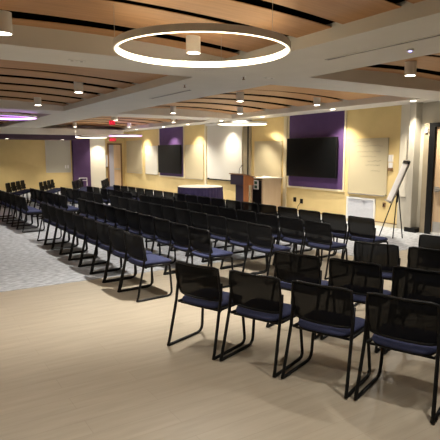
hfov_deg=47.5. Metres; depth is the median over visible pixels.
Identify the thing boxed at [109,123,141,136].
ring light
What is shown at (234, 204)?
chair
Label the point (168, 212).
chair
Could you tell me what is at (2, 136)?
trim
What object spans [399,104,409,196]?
trim
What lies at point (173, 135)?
wall panel
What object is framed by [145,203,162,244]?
chair
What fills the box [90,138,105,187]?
wall panel
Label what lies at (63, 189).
chair
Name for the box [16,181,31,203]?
chair
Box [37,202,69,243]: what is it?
chair
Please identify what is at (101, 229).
chair
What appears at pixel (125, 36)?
diffuser
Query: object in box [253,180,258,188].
sign
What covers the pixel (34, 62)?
ceiling
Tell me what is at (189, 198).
chair
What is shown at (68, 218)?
chair
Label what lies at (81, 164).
wall panel
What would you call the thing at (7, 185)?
chair
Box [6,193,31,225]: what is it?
chair
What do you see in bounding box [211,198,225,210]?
chair
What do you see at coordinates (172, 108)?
ceiling light
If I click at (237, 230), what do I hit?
chair
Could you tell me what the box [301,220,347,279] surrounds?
chair
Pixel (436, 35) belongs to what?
ceiling vent
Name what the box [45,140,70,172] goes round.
whiteboard
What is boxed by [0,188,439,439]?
floor
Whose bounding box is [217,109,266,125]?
ring light
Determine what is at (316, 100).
ceiling light
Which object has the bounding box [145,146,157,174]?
whiteboard
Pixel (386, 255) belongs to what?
chair
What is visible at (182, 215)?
chair
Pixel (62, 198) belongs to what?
chair
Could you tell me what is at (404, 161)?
easel
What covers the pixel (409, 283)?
chair
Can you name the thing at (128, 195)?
chair
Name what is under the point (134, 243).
chair
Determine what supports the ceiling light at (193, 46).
attached to the ceiling
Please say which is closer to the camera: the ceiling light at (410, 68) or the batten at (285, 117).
the ceiling light at (410, 68)
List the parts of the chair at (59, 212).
sled leg, sled leg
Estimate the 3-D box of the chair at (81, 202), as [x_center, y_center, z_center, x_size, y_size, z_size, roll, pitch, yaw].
[-2.952,-0.083,11.342,0.573,0.824,0.573,-5,9,-36]
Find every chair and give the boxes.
[0,190,16,220]
[0,195,12,217]
[2,192,25,222]
[3,183,22,207]
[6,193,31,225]
[11,182,27,203]
[11,194,37,228]
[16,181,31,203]
[17,196,44,232]
[20,180,32,200]
[29,188,36,214]
[33,189,42,216]
[37,182,54,205]
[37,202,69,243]
[38,190,47,218]
[43,181,58,193]
[43,205,78,247]
[44,191,54,218]
[47,180,60,195]
[50,179,59,188]
[51,207,87,253]
[52,193,74,213]
[59,194,78,213]
[59,210,97,258]
[60,187,79,212]
[66,188,80,213]
[68,213,105,264]
[70,181,85,203]
[72,189,79,212]
[75,180,86,190]
[77,190,86,214]
[77,198,89,216]
[78,217,122,272]
[85,200,98,219]
[86,191,106,204]
[87,186,105,203]
[89,221,136,280]
[93,187,106,203]
[94,193,109,205]
[94,202,107,223]
[100,188,109,202]
[102,226,153,289]
[103,205,117,226]
[107,189,115,204]
[110,195,118,207]
[113,185,120,194]
[114,207,147,248]
[115,190,123,197]
[117,231,172,301]
[118,197,128,210]
[120,186,127,193]
[124,191,133,198]
[126,210,160,254]
[128,187,137,199]
[128,199,138,212]
[136,188,144,200]
[138,201,149,240]
[138,213,159,255]
[139,194,149,202]
[144,189,153,196]
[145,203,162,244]
[150,196,161,204]
[151,217,175,272]
[154,190,163,200]
[157,205,175,249]
[161,198,173,206]
[163,191,174,199]
[163,221,210,274]
[167,261,245,359]
[170,208,192,254]
[174,193,185,200]
[174,200,187,209]
[185,194,197,205]
[185,211,211,260]
[186,226,233,287]
[187,202,202,212]
[198,196,210,204]
[201,214,244,267]
[202,204,229,246]
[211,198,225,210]
[214,207,250,251]
[219,270,303,377]
[220,218,266,273]
[226,199,241,214]
[232,209,264,257]
[241,201,258,218]
[242,222,290,281]
[251,213,294,264]
[259,204,290,244]
[266,251,327,338]
[273,216,319,265]
[278,206,310,251]
[281,280,370,398]
[295,209,334,256]
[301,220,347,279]
[316,212,352,260]
[320,258,390,352]
[342,216,387,258]
[353,241,400,305]
[353,292,439,423]
[384,266,439,353]
[407,246,439,270]
[418,234,439,249]
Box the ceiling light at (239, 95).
[236,92,243,101]
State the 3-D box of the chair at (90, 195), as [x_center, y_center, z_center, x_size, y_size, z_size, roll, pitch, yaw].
[-3.305,-0.352,13.378,0.573,0.824,0.573,-5,9,-34]
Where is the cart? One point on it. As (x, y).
(269, 191)
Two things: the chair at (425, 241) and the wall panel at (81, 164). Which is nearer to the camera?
the chair at (425, 241)
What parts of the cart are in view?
rack door, frame, panel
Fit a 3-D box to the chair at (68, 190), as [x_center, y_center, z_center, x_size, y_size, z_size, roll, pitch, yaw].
[-4.283,-0.540,14.806,0.573,0.824,0.573,-5,9,-34]
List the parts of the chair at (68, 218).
frame, sled leg, sled leg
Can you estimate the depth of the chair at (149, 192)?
14.18 m
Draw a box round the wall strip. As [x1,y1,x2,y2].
[243,120,251,200]
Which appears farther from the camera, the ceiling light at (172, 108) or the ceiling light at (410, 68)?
the ceiling light at (172, 108)
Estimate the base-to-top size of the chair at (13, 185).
0.824 m
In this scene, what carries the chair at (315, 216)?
on the floor
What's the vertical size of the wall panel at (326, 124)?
2.190 m
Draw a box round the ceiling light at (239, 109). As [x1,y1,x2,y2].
[237,107,242,113]
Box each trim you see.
[0,134,81,139]
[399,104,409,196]
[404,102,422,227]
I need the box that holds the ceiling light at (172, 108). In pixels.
[170,106,175,113]
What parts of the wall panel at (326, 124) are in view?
edge trim, edge trim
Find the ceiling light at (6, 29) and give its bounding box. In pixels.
[0,10,12,35]
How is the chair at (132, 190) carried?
on the floor
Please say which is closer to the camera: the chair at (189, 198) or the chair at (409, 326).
the chair at (409, 326)
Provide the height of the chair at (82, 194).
0.824 m
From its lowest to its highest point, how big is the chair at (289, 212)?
0.824 m
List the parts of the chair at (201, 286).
sled leg, frame, seat, sled leg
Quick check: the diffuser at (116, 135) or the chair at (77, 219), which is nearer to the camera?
the chair at (77, 219)
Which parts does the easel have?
leg, leg, leg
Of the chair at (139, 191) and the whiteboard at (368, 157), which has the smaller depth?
the whiteboard at (368, 157)
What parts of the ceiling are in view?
wood panel, wood panel, wood panel, wood panel, wood panel, wood panel, wood panel, wood panel, wood panel, wood panel, wood panel, wood panel, wood panel, wood panel, wood panel, wood panel, wood panel, wood panel, wood panel, wood panel, wood panel, wood panel, wood panel, wood panel, wood panel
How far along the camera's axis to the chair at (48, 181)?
19.02 m
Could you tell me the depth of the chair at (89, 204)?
10.69 m
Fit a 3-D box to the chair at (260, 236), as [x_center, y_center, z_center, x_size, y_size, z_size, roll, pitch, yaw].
[0.702,0.452,7.335,0.573,0.824,0.573,-5,9,-35]
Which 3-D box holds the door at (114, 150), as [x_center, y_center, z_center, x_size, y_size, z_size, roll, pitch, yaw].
[-5.577,-2.873,26.579,0.800,2.380,0.090,-5,9,-32]
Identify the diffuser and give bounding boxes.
[0,116,35,119]
[115,32,288,66]
[116,135,138,136]
[218,123,266,125]
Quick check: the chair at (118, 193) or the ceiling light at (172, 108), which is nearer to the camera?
the chair at (118, 193)
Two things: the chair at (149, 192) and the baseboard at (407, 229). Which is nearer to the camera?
the baseboard at (407, 229)
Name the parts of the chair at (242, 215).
sled leg, frame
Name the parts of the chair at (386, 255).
frame, seat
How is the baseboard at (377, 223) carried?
attached to the wall at (378, 122)
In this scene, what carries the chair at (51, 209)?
on the floor
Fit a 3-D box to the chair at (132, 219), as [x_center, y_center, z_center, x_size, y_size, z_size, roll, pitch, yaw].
[-1.399,0.237,8.915,0.573,0.824,0.573,-5,9,-36]
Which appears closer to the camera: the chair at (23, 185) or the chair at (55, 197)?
the chair at (55, 197)
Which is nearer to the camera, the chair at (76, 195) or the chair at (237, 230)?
the chair at (237, 230)
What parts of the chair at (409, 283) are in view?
sled leg, frame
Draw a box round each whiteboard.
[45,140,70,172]
[126,140,142,173]
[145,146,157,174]
[185,144,203,179]
[254,141,282,179]
[347,138,388,196]
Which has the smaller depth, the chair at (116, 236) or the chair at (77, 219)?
the chair at (116, 236)
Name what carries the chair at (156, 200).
on the floor
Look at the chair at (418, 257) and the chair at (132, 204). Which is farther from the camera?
the chair at (132, 204)
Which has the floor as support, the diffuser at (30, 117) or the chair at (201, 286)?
the chair at (201, 286)
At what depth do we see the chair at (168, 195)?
13.18 m
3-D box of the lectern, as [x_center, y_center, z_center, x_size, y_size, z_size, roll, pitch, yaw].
[0.686,-0.949,15.389,0.480,1.482,0.780,-5,9,-32]
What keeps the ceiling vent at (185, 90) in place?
in the ceiling
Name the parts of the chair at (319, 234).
sled leg, frame, seat, sled leg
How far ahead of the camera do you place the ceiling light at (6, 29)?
4.84 m
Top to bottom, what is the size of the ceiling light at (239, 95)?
0.200 m
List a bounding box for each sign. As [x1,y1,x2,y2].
[109,117,114,124]
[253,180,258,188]
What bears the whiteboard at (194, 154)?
attached to the wall at (378, 122)
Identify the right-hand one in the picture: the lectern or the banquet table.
the lectern
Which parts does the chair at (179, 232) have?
sled leg, frame, seat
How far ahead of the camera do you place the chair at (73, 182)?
18.54 m
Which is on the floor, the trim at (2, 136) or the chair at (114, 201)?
the chair at (114, 201)
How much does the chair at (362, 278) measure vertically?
0.824 m
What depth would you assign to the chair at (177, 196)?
12.71 m
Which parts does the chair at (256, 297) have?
sled leg, frame, seat, sled leg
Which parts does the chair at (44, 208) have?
sled leg, sled leg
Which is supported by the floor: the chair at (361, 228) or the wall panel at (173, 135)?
the chair at (361, 228)
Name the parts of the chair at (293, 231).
sled leg, frame, seat, sled leg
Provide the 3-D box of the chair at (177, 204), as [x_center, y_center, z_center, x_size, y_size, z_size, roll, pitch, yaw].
[-0.716,-0.029,10.931,0.573,0.824,0.573,-6,9,-36]
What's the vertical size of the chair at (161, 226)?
0.824 m
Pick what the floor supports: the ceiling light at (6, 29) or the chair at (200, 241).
the chair at (200, 241)
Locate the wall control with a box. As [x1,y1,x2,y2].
[388,155,393,170]
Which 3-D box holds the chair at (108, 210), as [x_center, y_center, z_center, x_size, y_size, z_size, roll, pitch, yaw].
[-2.020,0.109,9.885,0.573,0.824,0.573,-5,9,-36]
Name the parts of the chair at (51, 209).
sled leg, sled leg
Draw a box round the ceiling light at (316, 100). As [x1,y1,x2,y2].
[313,97,320,105]
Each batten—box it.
[204,124,206,184]
[283,116,287,206]
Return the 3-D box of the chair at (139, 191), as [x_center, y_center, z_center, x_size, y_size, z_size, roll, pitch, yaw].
[-2.215,-0.548,14.862,0.573,0.824,0.573,-5,9,-34]
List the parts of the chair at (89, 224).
frame, sled leg, seat, sled leg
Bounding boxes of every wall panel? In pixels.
[71,138,90,189]
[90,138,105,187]
[159,126,184,177]
[286,110,346,191]
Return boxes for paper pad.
[387,163,408,201]
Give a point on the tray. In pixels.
(361, 193)
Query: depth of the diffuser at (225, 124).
16.17 m
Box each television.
[158,144,181,173]
[286,137,337,178]
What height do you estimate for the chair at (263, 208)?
0.824 m
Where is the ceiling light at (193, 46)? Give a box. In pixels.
[186,35,200,54]
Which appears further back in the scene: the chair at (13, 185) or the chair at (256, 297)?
the chair at (13, 185)
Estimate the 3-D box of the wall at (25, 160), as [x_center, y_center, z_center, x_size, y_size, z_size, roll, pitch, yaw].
[-11.573,-2.978,22.901,15.200,3.550,0.200,-5,9,-32]
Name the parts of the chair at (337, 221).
sled leg, frame, seat, sled leg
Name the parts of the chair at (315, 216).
frame, sled leg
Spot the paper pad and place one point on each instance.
(403, 168)
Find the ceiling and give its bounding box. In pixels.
[0,0,439,136]
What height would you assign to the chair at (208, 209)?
0.824 m
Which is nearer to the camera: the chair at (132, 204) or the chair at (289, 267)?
the chair at (289, 267)
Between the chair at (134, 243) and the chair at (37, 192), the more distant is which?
the chair at (37, 192)
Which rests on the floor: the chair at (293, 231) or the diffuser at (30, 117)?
the chair at (293, 231)
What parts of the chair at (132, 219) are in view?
frame, seat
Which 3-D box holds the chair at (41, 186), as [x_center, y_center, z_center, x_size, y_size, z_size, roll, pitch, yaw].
[-6.213,-0.946,17.875,0.573,0.824,0.573,-1,8,-7]
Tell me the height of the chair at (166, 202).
0.824 m
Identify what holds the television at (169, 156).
attached to the wall panel at (173, 135)
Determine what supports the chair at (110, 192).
on the floor
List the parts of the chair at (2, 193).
sled leg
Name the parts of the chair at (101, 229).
frame, sled leg, seat, sled leg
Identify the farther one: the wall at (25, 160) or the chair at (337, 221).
the wall at (25, 160)
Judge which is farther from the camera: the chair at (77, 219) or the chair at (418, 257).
the chair at (77, 219)
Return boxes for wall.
[0,132,125,190]
[124,101,439,228]
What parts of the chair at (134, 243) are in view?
sled leg, frame, seat, sled leg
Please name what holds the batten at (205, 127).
attached to the wall at (378, 122)
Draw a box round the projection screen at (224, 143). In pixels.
[205,123,241,180]
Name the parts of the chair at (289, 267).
sled leg, frame, seat, sled leg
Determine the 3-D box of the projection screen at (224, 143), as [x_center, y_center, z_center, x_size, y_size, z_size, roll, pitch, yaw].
[0.128,-2.530,18.550,0.120,2.140,2.480,-5,9,-32]
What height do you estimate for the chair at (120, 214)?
0.824 m
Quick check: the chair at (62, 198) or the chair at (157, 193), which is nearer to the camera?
the chair at (62, 198)
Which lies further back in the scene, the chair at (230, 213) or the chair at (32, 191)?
the chair at (32, 191)
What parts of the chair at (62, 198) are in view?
seat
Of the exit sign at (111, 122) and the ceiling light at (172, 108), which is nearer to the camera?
the ceiling light at (172, 108)
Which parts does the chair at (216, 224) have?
sled leg, frame, seat, sled leg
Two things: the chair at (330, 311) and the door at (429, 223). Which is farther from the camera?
the door at (429, 223)
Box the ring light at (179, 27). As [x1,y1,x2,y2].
[113,0,290,66]
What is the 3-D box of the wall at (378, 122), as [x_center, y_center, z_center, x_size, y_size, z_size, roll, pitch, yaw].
[2.857,-1.882,14.601,0.200,3.550,29.800,-5,9,-32]
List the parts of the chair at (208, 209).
frame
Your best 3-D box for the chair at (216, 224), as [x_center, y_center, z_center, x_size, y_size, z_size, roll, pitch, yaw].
[0.079,0.317,8.307,0.573,0.824,0.573,-6,9,-36]
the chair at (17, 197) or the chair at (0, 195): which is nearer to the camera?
the chair at (17, 197)
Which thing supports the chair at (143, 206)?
on the floor
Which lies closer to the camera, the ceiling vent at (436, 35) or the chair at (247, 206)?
the ceiling vent at (436, 35)
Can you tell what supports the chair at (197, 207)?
on the floor
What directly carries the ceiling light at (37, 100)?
attached to the ceiling
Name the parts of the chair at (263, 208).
frame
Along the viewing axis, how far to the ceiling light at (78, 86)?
9.52 m
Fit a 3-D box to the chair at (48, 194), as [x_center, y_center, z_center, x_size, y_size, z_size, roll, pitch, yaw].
[-4.392,-0.352,13.377,0.573,0.824,0.573,-5,9,-35]
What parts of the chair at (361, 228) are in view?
sled leg, frame, seat, sled leg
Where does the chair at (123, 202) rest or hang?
on the floor
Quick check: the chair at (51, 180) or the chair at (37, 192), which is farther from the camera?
the chair at (51, 180)
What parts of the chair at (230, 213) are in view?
frame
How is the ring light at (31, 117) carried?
hanging from the ceiling
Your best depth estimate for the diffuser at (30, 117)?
14.83 m
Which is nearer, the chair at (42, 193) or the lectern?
the chair at (42, 193)
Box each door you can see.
[107,143,122,185]
[419,122,439,234]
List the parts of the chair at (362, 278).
sled leg, frame, seat, sled leg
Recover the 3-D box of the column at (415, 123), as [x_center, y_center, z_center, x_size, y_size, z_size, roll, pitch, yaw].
[4.508,-1.206,11.661,0.230,2.980,0.160,-5,9,-32]
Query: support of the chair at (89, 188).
on the floor
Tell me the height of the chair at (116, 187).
0.824 m
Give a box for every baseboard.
[127,186,396,227]
[404,227,418,232]
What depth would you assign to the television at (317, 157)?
14.43 m
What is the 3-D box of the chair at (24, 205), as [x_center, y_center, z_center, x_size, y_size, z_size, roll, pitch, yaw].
[-4.516,-0.162,11.935,0.573,0.824,0.573,-5,9,-34]
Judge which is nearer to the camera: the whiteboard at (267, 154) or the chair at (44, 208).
the chair at (44, 208)
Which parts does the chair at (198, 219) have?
frame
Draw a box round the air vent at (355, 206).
[346,196,375,220]
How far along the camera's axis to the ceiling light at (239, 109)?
14.58 m
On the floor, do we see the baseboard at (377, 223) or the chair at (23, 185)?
the chair at (23, 185)
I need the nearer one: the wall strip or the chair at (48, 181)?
the wall strip
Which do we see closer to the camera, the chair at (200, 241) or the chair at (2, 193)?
the chair at (200, 241)
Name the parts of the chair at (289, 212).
frame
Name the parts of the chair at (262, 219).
sled leg, frame, sled leg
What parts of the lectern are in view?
panel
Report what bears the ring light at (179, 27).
hanging from the ceiling
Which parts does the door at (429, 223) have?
casing, kick plate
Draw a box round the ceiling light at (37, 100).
[34,97,41,105]
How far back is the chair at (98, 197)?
12.70 m
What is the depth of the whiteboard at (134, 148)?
25.71 m
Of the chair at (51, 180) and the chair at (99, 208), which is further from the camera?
the chair at (51, 180)
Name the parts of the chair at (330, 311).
sled leg, frame, seat, sled leg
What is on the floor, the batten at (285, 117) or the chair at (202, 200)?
the chair at (202, 200)
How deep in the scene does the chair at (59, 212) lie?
9.31 m
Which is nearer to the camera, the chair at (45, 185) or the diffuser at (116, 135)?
the chair at (45, 185)
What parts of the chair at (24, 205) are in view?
sled leg, seat, sled leg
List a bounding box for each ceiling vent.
[149,90,191,98]
[325,34,439,60]
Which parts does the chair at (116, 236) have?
frame, sled leg, seat, sled leg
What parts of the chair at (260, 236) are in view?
sled leg, frame, seat, sled leg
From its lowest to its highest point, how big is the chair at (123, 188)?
0.824 m
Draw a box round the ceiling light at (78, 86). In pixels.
[74,81,82,92]
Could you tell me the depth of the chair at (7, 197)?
13.26 m
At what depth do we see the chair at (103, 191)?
14.56 m
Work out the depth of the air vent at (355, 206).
13.22 m
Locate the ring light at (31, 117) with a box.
[0,113,36,119]
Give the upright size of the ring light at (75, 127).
0.675 m
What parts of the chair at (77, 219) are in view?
frame, seat, sled leg, sled leg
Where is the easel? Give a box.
[379,160,410,237]
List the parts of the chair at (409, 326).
sled leg, frame, seat, sled leg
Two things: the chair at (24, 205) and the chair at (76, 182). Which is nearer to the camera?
the chair at (24, 205)
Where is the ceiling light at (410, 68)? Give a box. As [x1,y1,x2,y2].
[404,61,416,75]
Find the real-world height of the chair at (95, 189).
0.824 m
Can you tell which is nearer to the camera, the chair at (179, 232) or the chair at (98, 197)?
the chair at (179, 232)
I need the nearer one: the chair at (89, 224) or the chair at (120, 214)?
the chair at (89, 224)
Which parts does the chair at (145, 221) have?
frame, seat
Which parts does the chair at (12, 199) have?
sled leg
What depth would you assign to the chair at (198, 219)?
8.62 m
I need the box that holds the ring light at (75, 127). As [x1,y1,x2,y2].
[75,127,106,137]
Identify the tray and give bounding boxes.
[348,192,383,196]
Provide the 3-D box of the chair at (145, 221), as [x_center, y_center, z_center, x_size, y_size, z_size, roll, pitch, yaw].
[-1.089,0.301,8.431,0.573,0.824,0.573,-6,9,-36]
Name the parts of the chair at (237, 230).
sled leg, frame, seat, sled leg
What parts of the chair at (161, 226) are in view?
frame, sled leg, seat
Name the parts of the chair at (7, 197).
sled leg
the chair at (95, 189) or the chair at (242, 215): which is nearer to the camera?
the chair at (242, 215)
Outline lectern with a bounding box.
[229,165,255,207]
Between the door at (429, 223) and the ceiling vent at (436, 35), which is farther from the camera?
the door at (429, 223)
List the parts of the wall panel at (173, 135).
edge trim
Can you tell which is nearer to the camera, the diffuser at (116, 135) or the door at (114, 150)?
the diffuser at (116, 135)
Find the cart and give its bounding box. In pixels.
[251,177,283,211]
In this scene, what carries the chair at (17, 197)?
on the floor
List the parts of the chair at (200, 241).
sled leg, frame, seat, sled leg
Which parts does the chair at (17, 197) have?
sled leg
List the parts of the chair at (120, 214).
frame, seat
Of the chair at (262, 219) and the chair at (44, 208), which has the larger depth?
the chair at (44, 208)
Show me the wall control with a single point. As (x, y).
(390, 157)
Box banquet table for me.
[177,185,222,198]
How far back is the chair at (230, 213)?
9.33 m
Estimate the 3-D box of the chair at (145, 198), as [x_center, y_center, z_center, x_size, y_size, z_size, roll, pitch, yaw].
[-1.703,-0.216,12.350,0.573,0.824,0.573,-5,9,-36]
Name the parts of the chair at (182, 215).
frame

